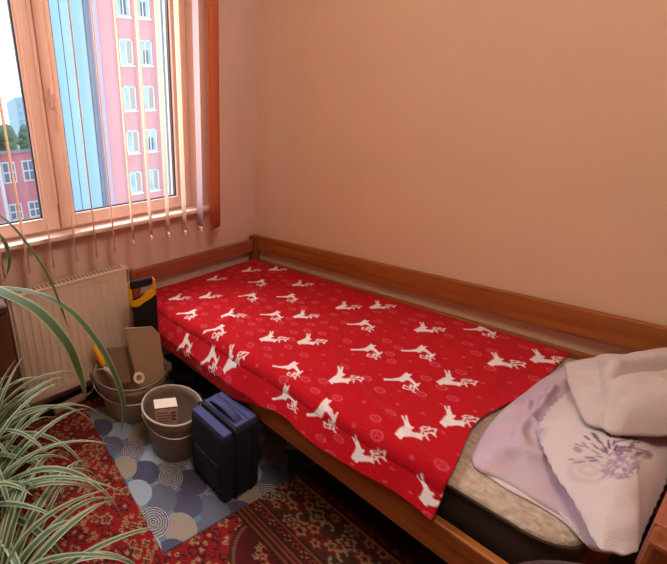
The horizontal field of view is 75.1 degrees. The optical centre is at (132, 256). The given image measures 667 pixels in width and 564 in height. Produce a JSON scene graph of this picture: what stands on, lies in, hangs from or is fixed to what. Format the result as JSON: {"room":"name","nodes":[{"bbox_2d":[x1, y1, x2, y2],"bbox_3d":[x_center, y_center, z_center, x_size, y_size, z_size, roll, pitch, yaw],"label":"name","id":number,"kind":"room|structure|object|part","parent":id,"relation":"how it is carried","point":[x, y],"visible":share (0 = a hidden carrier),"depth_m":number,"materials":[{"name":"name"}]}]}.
{"room":"bedroom","nodes":[
{"label":"bedroom","id":0,"kind":"room"},
{"bbox_2d":[0,0,258,408],"bbox_3d":[-0.863,-0.404,1.455,3.600,2.550,0.250,-14,19,-27],"label":"wall","id":1,"kind":"structure","parent":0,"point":[238,19],"depth_m":2.02,"materials":[{"name":"beige paint"}]},
{"bbox_2d":[5,264,133,403],"bbox_3d":[-0.263,0.412,1.869,0.639,0.656,0.102,-14,19,-27],"label":"radiator","id":2,"kind":"object","parent":1,"relation":"attached to","point":[100,297],"visible":0.64,"depth_m":1.78,"materials":[{"name":"metal"}]},
{"bbox_2d":[7,264,127,300],"bbox_3d":[-0.296,0.115,1.751,0.600,0.016,0.067,-14,19,-27],"label":"grille","id":3,"kind":"object","parent":2,"relation":"attached to","point":[117,270],"depth_m":1.75,"materials":[{"name":"metal"}]},
{"bbox_2d":[0,0,190,241],"bbox_3d":[-0.486,-0.731,1.562,1.790,1.350,0.155,-14,19,-27],"label":"window","id":4,"kind":"structure","parent":1,"relation":"attached to","point":[30,14],"depth_m":1.70,"materials":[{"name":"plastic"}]},
{"bbox_3d":[-0.819,-0.648,1.409,0.938,1.275,0.065,-14,19,-27],"label":"sash","id":5,"kind":"part","parent":4,"relation":"part of","materials":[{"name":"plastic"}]},
{"bbox_3d":[-0.335,-0.659,1.612,0.030,0.140,0.060,-14,19,-27],"label":"handle","id":6,"kind":"part","parent":4,"relation":"part of","materials":[{"name":"brown plastic"}]},
{"bbox_2d":[0,0,219,280],"bbox_3d":[-0.390,-0.700,1.445,1.937,1.554,0.086,-14,19,-27],"label":"vertical blind","id":7,"kind":"object","parent":1,"relation":"attached to","point":[212,6],"visible":1,"depth_m":1.78,"materials":[{"name":"beige fabric"}]},
{"bbox_2d":[27,353,654,563],"bbox_3d":[0.162,1.244,0.272,3.620,0.050,3.620,-14,19,-27],"label":"floor","id":8,"kind":"structure","parent":0,"point":[414,549],"depth_m":1.25,"materials":[{"name":"brown wood"}]},
{"bbox_2d":[0,296,34,476],"bbox_3d":[-0.713,0.541,1.435,0.504,0.740,0.390,-14,19,-27],"label":"base cabinet","id":9,"kind":"object","parent":8,"relation":"on","point":[7,357],"visible":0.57,"depth_m":1.35,"materials":[{"name":"brown wood"}]},
{"bbox_2d":[0,215,125,429],"bbox_3d":[-0.564,0.188,1.146,0.990,0.798,0.623,4,19,25],"label":"leaf plant","id":10,"kind":"object","parent":9,"relation":"on","point":[41,313],"visible":1,"depth_m":1.25,"materials":[{"name":"green plant"}]},
{"bbox_2d":[17,366,416,563],"bbox_3d":[-0.031,1.065,0.800,1.835,0.008,2.180,-14,19,-27],"label":"rug","id":11,"kind":"object","parent":8,"relation":"on","point":[298,521],"visible":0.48,"depth_m":1.24,"materials":[{"name":"red carpet"}]},
{"bbox_2d":[4,472,33,555],"bbox_3d":[-0.396,0.952,1.051,0.255,0.117,0.690,-14,19,-27],"label":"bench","id":12,"kind":"object","parent":11,"relation":"on","point":[5,477],"visible":0.08,"depth_m":1.15,"materials":[{"name":"brown wood"}]},
{"bbox_2d":[0,371,96,539],"bbox_3d":[-0.419,0.586,1.113,0.783,0.548,0.531,-18,21,-36],"label":"spider plant","id":13,"kind":"object","parent":12,"relation":"on","point":[37,409],"visible":0.82,"depth_m":1.19,"materials":[{"name":"green plant"}]},
{"bbox_2d":[0,357,121,563],"bbox_3d":[-0.432,0.649,0.974,0.791,0.511,0.698,-14,19,-27],"label":"spider plant","id":14,"kind":"object","parent":12,"relation":"on","point":[43,480],"visible":0.81,"depth_m":1.01,"materials":[{"name":"green plant"}]},
{"bbox_2d":[0,450,167,563],"bbox_3d":[-0.316,0.706,0.818,0.815,0.476,0.746,-14,19,-27],"label":"spider plant","id":15,"kind":"object","parent":12,"relation":"on","point":[9,519],"visible":0.91,"depth_m":0.89,"materials":[{"name":"green plant"}]},
{"bbox_2d":[52,367,112,415],"bbox_3d":[-0.239,0.635,1.826,0.333,0.240,0.123,-6,17,-3],"label":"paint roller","id":16,"kind":"object","parent":11,"relation":"on","point":[79,398],"visible":0.71,"depth_m":1.84,"materials":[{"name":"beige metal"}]},
{"bbox_3d":[-0.178,0.621,1.843,0.168,0.215,0.047,6,20,31],"label":"wire arm","id":17,"kind":"part","parent":16,"relation":"part of","materials":[{"name":"beige"}]},
{"bbox_3d":[-0.108,0.554,1.761,0.063,0.069,0.024,-5,17,0],"label":"handle","id":18,"kind":"part","parent":16,"relation":"part of","materials":[{"name":"beige plastic"}]},
{"bbox_2d":[87,370,316,553],"bbox_3d":[0.269,0.776,1.632,0.740,0.004,0.747,-12,19,-23],"label":"floor mat","id":19,"kind":"object","parent":11,"relation":"on","point":[174,496],"visible":0.38,"depth_m":1.42,"materials":[{"name":"fabric"}]},
{"bbox_2d":[89,346,171,422],"bbox_3d":[-0.005,0.630,1.796,0.373,0.220,0.373,-14,19,-27],"label":"tub","id":20,"kind":"object","parent":19,"relation":"on","point":[134,396],"visible":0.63,"depth_m":1.68,"materials":[{"name":"grey plastic"}]},
{"bbox_2d":[92,345,118,388],"bbox_3d":[-0.136,0.550,1.800,0.136,0.225,0.042,8,21,36],"label":"trowel","id":21,"kind":"object","parent":20,"relation":"in","point":[97,353],"visible":0.75,"depth_m":1.78,"materials":[{"name":"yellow plastic"}]},
{"bbox_3d":[-0.164,0.484,1.794,0.033,0.092,0.085,-17,21,-34],"label":"handle","id":22,"kind":"part","parent":21,"relation":"part of","materials":[{"name":"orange plastic"}]},
{"bbox_3d":[-0.084,0.618,1.795,0.040,0.090,0.002,-5,17,-2],"label":"blade","id":23,"kind":"part","parent":21,"relation":"part of","materials":[{"name":"silver metal"}]},
{"bbox_2d":[105,346,130,384],"bbox_3d":[-0.077,0.538,1.822,0.120,0.183,0.042,-5,17,-2],"label":"wooden board","id":24,"kind":"object","parent":20,"relation":"in","point":[118,355],"visible":0.71,"depth_m":1.82,"materials":[{"name":"brown wood"}]},
{"bbox_3d":[-0.003,0.602,1.687,0.377,0.052,0.180,-5,17,-2],"label":"handle","id":25,"kind":"part","parent":20,"relation":"part of","materials":[{"name":"silver metal"}]},
{"bbox_2d":[133,372,144,383],"bbox_3d":[0.029,0.554,1.684,0.052,0.051,0.051,-5,17,-2],"label":"tape roll","id":26,"kind":"object","parent":20,"relation":"in","point":[136,374],"visible":1,"depth_m":1.68,"materials":[{"name":"beige"}]},
{"bbox_2d":[127,277,158,332],"bbox_3d":[0.062,0.370,1.768,0.131,0.552,0.081,-5,17,-2],"label":"saw","id":27,"kind":"object","parent":20,"relation":"in","point":[144,307],"visible":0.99,"depth_m":1.73,"materials":[{"name":"black metal"}]},
{"bbox_3d":[0.045,0.168,1.725,0.131,0.134,0.039,-5,17,-2],"label":"handle","id":28,"kind":"part","parent":27,"relation":"part of","materials":[{"name":"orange plastic"}]},
{"bbox_3d":[0.069,0.403,1.768,0.124,0.488,0.062,-5,17,-2],"label":"blade","id":29,"kind":"part","parent":27,"relation":"part of","materials":[{"name":"black metal"}]},
{"bbox_2d":[125,326,165,388],"bbox_3d":[0.066,0.501,1.748,0.179,0.352,0.051,-4,17,4],"label":"wooden board","id":30,"kind":"object","parent":20,"relation":"in","point":[144,343],"visible":0.66,"depth_m":1.73,"materials":[{"name":"brown wood"}]},
{"bbox_2d":[141,384,202,461],"bbox_3d":[0.168,0.700,1.538,0.256,0.210,0.256,-14,19,-27],"label":"pail","id":31,"kind":"object","parent":19,"relation":"on","point":[173,443],"visible":0.85,"depth_m":1.49,"materials":[{"name":"plastic"}]},
{"bbox_2d":[153,397,177,424],"bbox_3d":[0.135,0.647,1.489,0.090,0.150,0.058,-5,17,-2],"label":"carton","id":32,"kind":"object","parent":31,"relation":"in","point":[166,412],"visible":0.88,"depth_m":1.46,"materials":[{"name":"white cardboard"}]},
{"bbox_3d":[0.129,0.581,1.463,0.090,0.008,0.047,-5,17,-2],"label":"lid","id":33,"kind":"part","parent":32,"relation":"part of","materials":[{"name":"beige cardboard"}]},
{"bbox_3d":[0.135,0.637,1.464,0.088,0.087,0.010,-5,17,-2],"label":"label panel","id":34,"kind":"part","parent":32,"relation":"part of","materials":[{"name":"beige cardboard"}]},
{"bbox_3d":[0.167,0.660,1.454,0.258,0.045,0.117,-5,17,-2],"label":"handle","id":35,"kind":"part","parent":31,"relation":"part of","materials":[{"name":"silver metal"}]},
{"bbox_2d":[192,391,258,500],"bbox_3d":[0.335,0.682,1.359,0.173,0.335,0.202,-14,19,-27],"label":"bag","id":36,"kind":"object","parent":19,"relation":"on","point":[225,433],"visible":0.99,"depth_m":1.29,"materials":[{"name":"blue plastic"}]},
{"bbox_3d":[0.325,0.539,1.315,0.040,0.036,0.142,-14,19,-27],"label":"handle","id":37,"kind":"part","parent":36,"relation":"part of","materials":[{"name":"blue plastic"}]},
{"bbox_3d":[0.350,0.548,1.332,0.099,0.008,0.168,-14,19,-27],"label":"panel","id":38,"kind":"part","parent":36,"relation":"part of","materials":[{"name":"blue fabric"}]},
{"bbox_2d":[518,560,580,563],"bbox_3d":[0.576,0.774,0.424,0.372,0.674,0.372,-14,19,-27],"label":"round stool","id":39,"kind":"object","parent":11,"relation":"on","point":[536,561],"visible":1,"depth_m":0.50,"materials":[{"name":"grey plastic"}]},
{"bbox_2d":[129,234,666,563],"bbox_3d":[0.816,0.443,1.541,0.957,0.622,1.718,-14,19,-27],"label":"frame","id":40,"kind":"object","parent":8,"relation":"on","point":[441,537],"visible":0.37,"depth_m":1.23,"materials":[{"name":"brown wood"}]},
{"bbox_3d":[0.025,0.363,2.048,0.052,0.600,0.052,-14,19,-27],"label":"post","id":41,"kind":"part","parent":40,"relation":"part of","materials":[{"name":"brown wood"}]},
{"bbox_3d":[0.392,0.017,2.173,0.845,0.073,0.028,-14,19,-27],"label":"headboard rail","id":42,"kind":"part","parent":40,"relation":"part of","materials":[{"name":"brown wood"}]},
{"bbox_3d":[0.801,0.163,2.447,0.052,0.622,0.052,-14,19,-27],"label":"post","id":43,"kind":"part","parent":40,"relation":"part of","materials":[{"name":"brown wood"}]},
{"bbox_3d":[0.426,0.519,1.336,0.025,0.090,1.613,-14,19,-27],"label":"rail","id":44,"kind":"part","parent":40,"relation":"part of","materials":[{"name":"brown wood"}]},
{"bbox_3d":[1.207,0.234,1.715,0.026,0.085,1.613,-14,19,-27],"label":"rail","id":45,"kind":"part","parent":40,"relation":"part of","materials":[{"name":"brown wood"}]},
{"bbox_3d":[1.195,0.094,1.672,0.026,0.095,1.613,-14,19,-27],"label":"guard rail","id":46,"kind":"part","parent":40,"relation":"part of","materials":[{"name":"brown wood"}]},
{"bbox_2d":[436,357,587,563],"bbox_3d":[0.811,0.365,1.548,0.861,0.151,1.566,-14,19,-27],"label":"mattress","id":47,"kind":"object","parent":40,"relation":"on","point":[515,529],"visible":0.21,"depth_m":0.79,"materials":[{"name":"grey"}]},
{"bbox_2d":[132,259,569,520],"bbox_3d":[0.724,0.336,1.609,0.919,0.168,1.374,-14,19,-27],"label":"blanket","id":48,"kind":"object","parent":47,"relation":"on","point":[395,392],"visible":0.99,"depth_m":1.27,"materials":[{"name":"red fabric"}]},
{"bbox_2d":[472,366,612,553],"bbox_3d":[1.160,0.408,0.945,0.822,0.074,0.262,-14,19,-27],"label":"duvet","id":49,"kind":"object","parent":47,"relation":"on","point":[509,452],"visible":0.41,"depth_m":0.86,"materials":[{"name":"fabric"}]},
{"bbox_2d":[536,391,666,555],"bbox_3d":[1.117,0.385,0.860,0.796,0.056,0.200,-14,19,-27],"label":"embroidered pillow","id":50,"kind":"object","parent":49,"relation":"on","point":[616,483],"visible":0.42,"depth_m":0.74,"materials":[{"name":"beige fabric"}]},
{"bbox_2d":[564,347,666,436],"bbox_3d":[1.262,0.282,0.935,0.584,0.072,0.209,-14,19,-27],"label":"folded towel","id":51,"kind":"object","parent":50,"relation":"on","point":[616,394],"visible":1,"depth_m":0.86,"materials":[{"name":"fabric"}]},
{"bbox_3d":[1.216,0.606,0.845,0.855,0.090,0.028,-14,19,-27],"label":"footboard rail","id":52,"kind":"part","parent":40,"relation":"part of","materials":[{"name":"brown wood"}]},
{"bbox_3d":[1.197,0.373,0.773,0.855,0.095,0.028,-14,19,-27],"label":"footboard rail","id":53,"kind":"part","parent":40,"relation":"part of","materials":[{"name":"brown wood"}]},
{"bbox_3d":[0.832,0.723,0.635,0.052,0.622,0.052,-14,19,-27],"label":"post","id":54,"kind":"part","parent":40,"relation":"part of","materials":[{"name":"brown wood"}]},
{"bbox_2d":[254,0,666,513],"bbox_3d":[1.634,-0.408,0.801,0.150,2.550,3.800,-14,19,-27],"label":"wall","id":55,"kind":"structure","parent":0,"point":[517,146],"depth_m":1.36,"materials":[{"name":"beige paint"}]},
{"label":"outside","id":56,"kind":"structure","parent":0,"visible":0},
{"bbox_3d":[-32.951,-1.739,66.868,160.000,0.500,137.500,-14,19,-27],"label":"ground","id":57,"kind":"structure","parent":56,"visible":0},
{"bbox_2d":[0,124,17,150],"bbox_3d":[-18.354,-10.288,57.171,4.412,19.205,4.872,-14,19,-27],"label":"leafy tree","id":58,"kind":"object","parent":57,"relation":"on","point":[12,137],"visible":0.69,"depth_m":53.53,"materials":[{"name":"green plant"}]},
{"bbox_2d":[6,97,25,149],"bbox_3d":[-25.560,-24.921,93.220,5.700,26.900,10.050,-14,19,-27],"label":"tower","id":59,"kind":"structure","parent":57,"relation":"on","point":[15,109],"depth_m":86.32,"materials":[{"name":"concrete"}]},
{"bbox_2d":[0,149,39,222],"bbox_3d":[-18.654,-0.561,32.435,21.800,15.350,10.500,-14,19,-27],"label":"building","id":60,"kind":"structure","parent":57,"relation":"on","point":[21,159],"depth_m":30.48,"materials":[{"name":"pink"}]},
{"bbox_3d":[-9.973,-6.762,29.924,0.840,1.450,0.020,-14,19,-27],"label":"pane","id":61,"kind":"part","parent":60,"relation":"part of","materials":[{"name":"blue"}]},
{"bbox_3d":[-9.719,-3.706,30.873,0.840,1.130,0.020,-14,19,-27],"label":"pane","id":62,"kind":"part","parent":60,"relation":"part of","materials":[{"name":"blue"}]},
{"bbox_3d":[-8.584,-7.100,30.643,0.840,1.450,0.020,-14,19,-27],"label":"pane","id":63,"kind":"part","parent":60,"relation":"part of","materials":[{"name":"blue"}]},
{"bbox_3d":[-8.330,-4.044,31.591,0.840,1.130,0.020,-14,19,-27],"label":"pane","id":64,"kind":"part","parent":60,"relation":"part of","materials":[{"name":"blue"}]},
{"bbox_2d":[17,124,29,149],"bbox_3d":[-16.767,-11.450,60.438,2.263,19.236,1.955,-14,19,-27],"label":"leafy tree","id":65,"kind":"object","parent":57,"relation":"on","point":[23,142],"visible":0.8,"depth_m":57.69,"materials":[{"name":"green plant"}]},
{"bbox_2d":[48,0,170,210],"bbox_3d":[-2.359,-10.294,24.499,8.520,36.000,9.150,-14,19,-27],"label":"apartment tower","id":66,"kind":"structure","parent":57,"relation":"on","point":[80,10],"depth_m":20.39,"materials":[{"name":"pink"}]},
{"bbox_3d":[-0.555,-13.366,19.499,0.820,1.280,0.032,-14,19,-27],"label":"pane","id":67,"kind":"part","parent":66,"relation":"part of","materials":[{"name":"clear glass"}]},
{"bbox_2d":[120,0,125,14],"bbox_3d":[-0.513,-13.370,19.499,0.320,1.080,0.006,-14,19,-27],"label":"curtain","id":68,"kind":"object","parent":66,"relation":"hanging from","point":[122,2],"depth_m":19.55,"materials":[{"name":"grey fabric"}]},
{"bbox_3d":[-0.370,-11.138,20.190,0.820,1.280,0.032,-14,19,-27],"label":"pane","id":69,"kind":"part","parent":66,"relation":"part of","materials":[{"name":"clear glass"}]},
{"bbox_2d":[126,41,131,62],"bbox_3d":[-0.210,-11.171,20.252,0.314,1.080,0.006,-14,19,-27],"label":"curtain","id":70,"kind":"object","parent":66,"relation":"hanging from","point":[128,43],"depth_m":20.24,"materials":[{"name":"grey fabric"}]},
{"bbox_3d":[-0.185,-8.910,20.882,0.820,1.280,0.032,-14,19,-27],"label":"pane","id":71,"kind":"part","parent":66,"relation":"part of","materials":[{"name":"clear glass"}]},
{"bbox_2d":[129,88,134,108],"bbox_3d":[-0.026,-8.943,20.943,0.314,1.080,0.006,-14,19,-27],"label":"curtain","id":72,"kind":"object","parent":66,"relation":"hanging from","point":[131,90],"depth_m":20.93,"materials":[{"name":"grey fabric"}]},
{"bbox_3d":[-0.001,-6.683,21.573,0.820,1.280,0.032,-14,19,-27],"label":"pane","id":73,"kind":"part","parent":66,"relation":"part of","materials":[{"name":"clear glass"}]},
{"bbox_2d":[133,132,137,150],"bbox_3d":[0.159,-6.715,21.635,0.314,1.080,0.006,-14,19,-27],"label":"curtain","id":74,"kind":"object","parent":66,"relation":"hanging from","point":[135,134],"depth_m":21.63,"materials":[{"name":"grey fabric"}]},
{"bbox_3d":[0.184,-4.455,22.265,0.820,1.280,0.032,-14,19,-27],"label":"pane","id":75,"kind":"part","parent":66,"relation":"part of","materials":[{"name":"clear glass"}]},
{"bbox_2d":[136,173,140,190],"bbox_3d":[0.344,-4.487,22.326,0.314,1.080,0.006,-14,19,-27],"label":"curtain","id":76,"kind":"object","parent":66,"relation":"hanging from","point":[138,175],"depth_m":22.32,"materials":[{"name":"grey fabric"}]},
{"bbox_2d":[140,2,145,15],"bbox_3d":[0.556,-13.436,20.104,0.320,0.680,0.006,-14,19,-27],"label":"curtain","id":77,"kind":"object","parent":66,"relation":"hanging from","point":[142,4],"depth_m":20.10,"materials":[{"name":"grey fabric"}]},
{"bbox_3d":[0.504,-13.624,20.047,0.860,1.280,0.032,-14,19,-27],"label":"pane","id":78,"kind":"part","parent":66,"relation":"part of","materials":[{"name":"clear glass"}]},
{"bbox_3d":[0.689,-11.396,20.738,0.860,1.280,0.032,-14,19,-27],"label":"pane","id":79,"kind":"part","parent":66,"relation":"part of","materials":[{"name":"clear glass"}]},
{"bbox_2d":[143,50,148,63],"bbox_3d":[0.741,-11.208,20.795,0.320,0.680,0.006,-14,19,-27],"label":"curtain","id":80,"kind":"object","parent":66,"relation":"hanging from","point":[145,52],"depth_m":20.79,"materials":[{"name":"grey fabric"}]},
{"bbox_3d":[0.874,-9.168,21.429,0.860,1.280,0.032,-14,19,-27],"label":"pane","id":81,"kind":"part","parent":66,"relation":"part of","materials":[{"name":"clear glass"}]},
{"bbox_2d":[148,88,152,107],"bbox_3d":[1.037,-9.201,21.493,0.320,1.080,0.006,-14,19,-27],"label":"curtain","id":82,"kind":"object","parent":66,"relation":"hanging from","point":[150,90],"depth_m":21.48,"materials":[{"name":"grey fabric"}]},
{"bbox_3d":[1.058,-6.940,22.121,0.860,1.280,0.032,-14,19,-27],"label":"pane","id":83,"kind":"part","parent":66,"relation":"part of","materials":[{"name":"clear glass"}]},
{"bbox_2d":[149,138,153,149],"bbox_3d":[1.111,-6.752,22.178,0.320,0.680,0.006,-14,19,-27],"label":"curtain","id":84,"kind":"object","parent":66,"relation":"hanging from","point":[151,140],"depth_m":22.19,"materials":[{"name":"grey fabric"}]},
{"bbox_3d":[1.243,-4.713,22.812,0.860,1.280,0.032,-14,19,-27],"label":"pane","id":85,"kind":"part","parent":66,"relation":"part of","materials":[{"name":"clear glass"}]},
{"bbox_2d":[153,170,157,188],"bbox_3d":[1.406,-4.746,22.876,0.320,1.080,0.006,-14,19,-27],"label":"curtain","id":86,"kind":"object","parent":66,"relation":"hanging from","point":[155,172],"depth_m":22.87,"materials":[{"name":"grey fabric"}]}
]}

